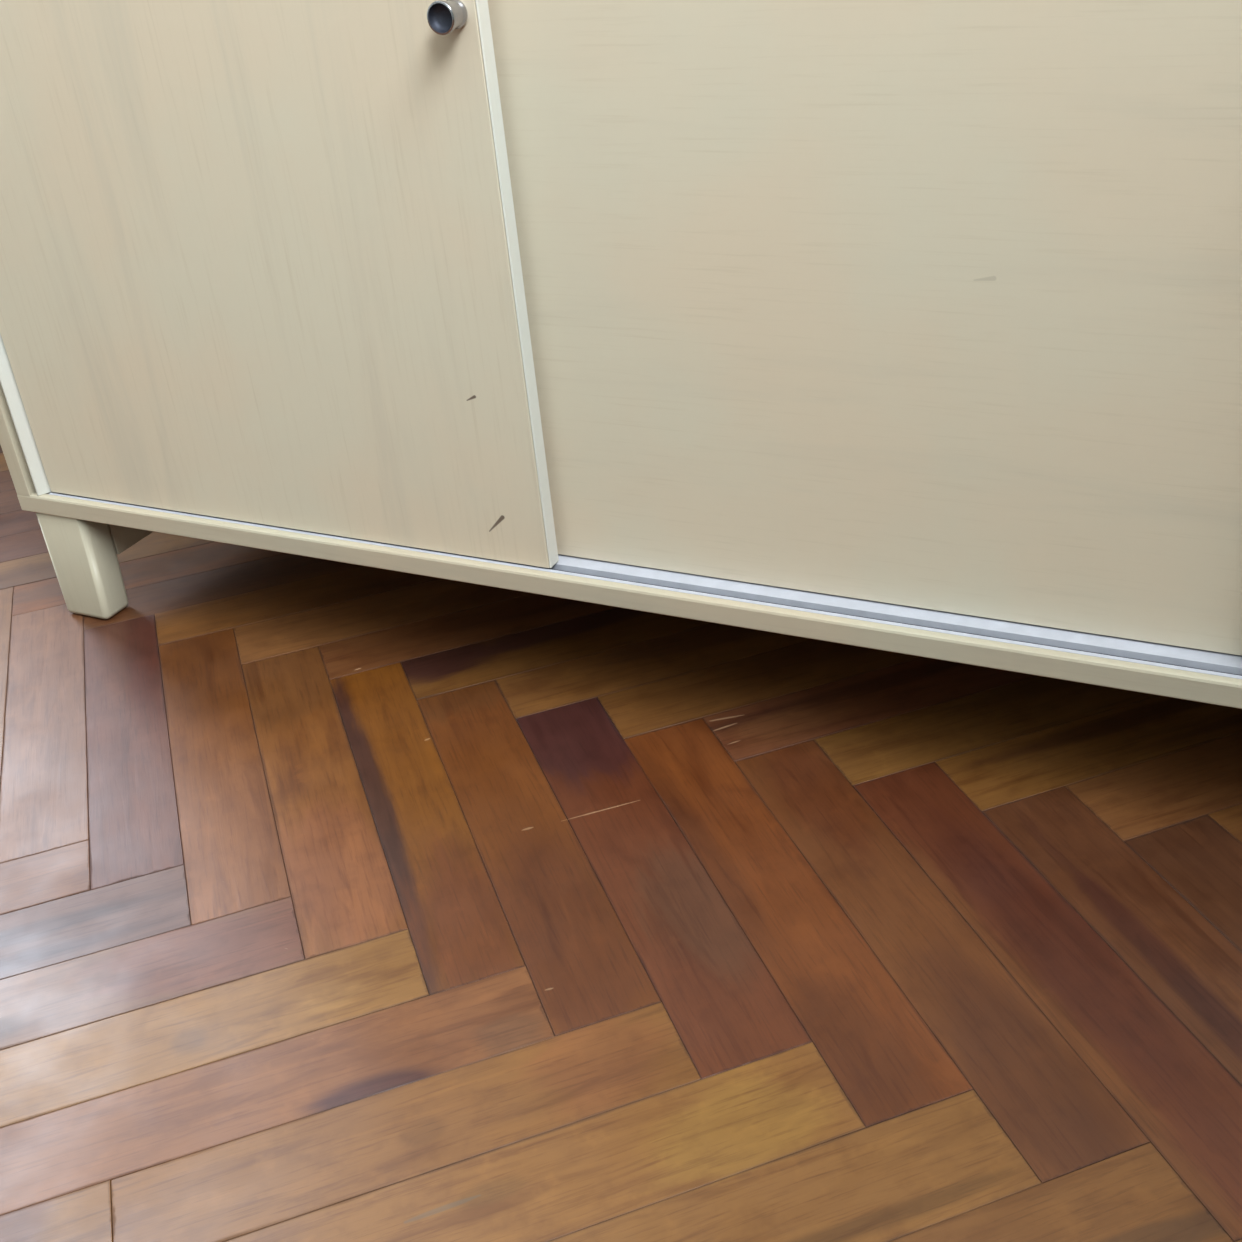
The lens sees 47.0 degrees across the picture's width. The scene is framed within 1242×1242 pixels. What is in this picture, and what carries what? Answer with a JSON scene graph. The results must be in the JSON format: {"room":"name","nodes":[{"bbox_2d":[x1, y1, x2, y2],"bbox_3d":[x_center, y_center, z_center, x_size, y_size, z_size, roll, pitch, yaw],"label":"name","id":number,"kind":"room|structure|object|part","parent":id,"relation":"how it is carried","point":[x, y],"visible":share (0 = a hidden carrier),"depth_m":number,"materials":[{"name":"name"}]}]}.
{"room":"living room","nodes":[
{"label":"living room","id":0,"kind":"room"},
{"bbox_2d":[0,445,1241,1241],"bbox_3d":[-1.313,0.513,0.548,4.137,0.050,3.447,9,34,25],"label":"floor","id":1,"kind":"structure","parent":0,"point":[339,901],"depth_m":0.84,"materials":[{"name":"brown wood"}]},
{"bbox_2d":[0,0,1241,708],"bbox_3d":[0.227,-0.343,0.888,1.471,0.800,0.441,9,34,25],"label":"base cabinet","id":2,"kind":"object","parent":1,"relation":"on","point":[909,327],"visible":1,"depth_m":0.86,"materials":[{"name":"beige wood"}]},
{"bbox_3d":[-0.429,-0.495,1.171,0.015,0.668,0.432,10,34,25],"label":"panel","id":3,"kind":"part","parent":2,"relation":"part of","materials":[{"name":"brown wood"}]},
{"bbox_3d":[-0.453,-0.052,1.209,0.054,0.099,0.030,10,34,25],"label":"leg","id":4,"kind":"part","parent":2,"relation":"part of","materials":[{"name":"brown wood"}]},
{"bbox_3d":[-0.286,-0.359,0.911,0.466,0.664,0.012,10,34,25],"label":"sliding door","id":5,"kind":"part","parent":2,"relation":"part of","materials":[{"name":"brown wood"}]},
{"bbox_2d":[428,3,451,32],"bbox_3d":[-0.099,-0.335,0.792,0.016,0.016,0.005,10,34,25],"label":"knob","id":6,"kind":"object","parent":2,"relation":"on","point":[439,14],"depth_m":0.79,"materials":[{"name":"metal"}]},
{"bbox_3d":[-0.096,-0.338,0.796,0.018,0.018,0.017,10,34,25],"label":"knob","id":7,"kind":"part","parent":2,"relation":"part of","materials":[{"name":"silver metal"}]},
{"bbox_3d":[0.255,-0.094,1.040,1.471,0.016,0.432,10,34,25],"label":"panel","id":8,"kind":"part","parent":2,"relation":"part of","materials":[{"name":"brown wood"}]},
{"bbox_3d":[0.133,-0.300,0.736,0.505,0.664,0.012,10,34,25],"label":"sliding door","id":9,"kind":"part","parent":2,"relation":"part of","materials":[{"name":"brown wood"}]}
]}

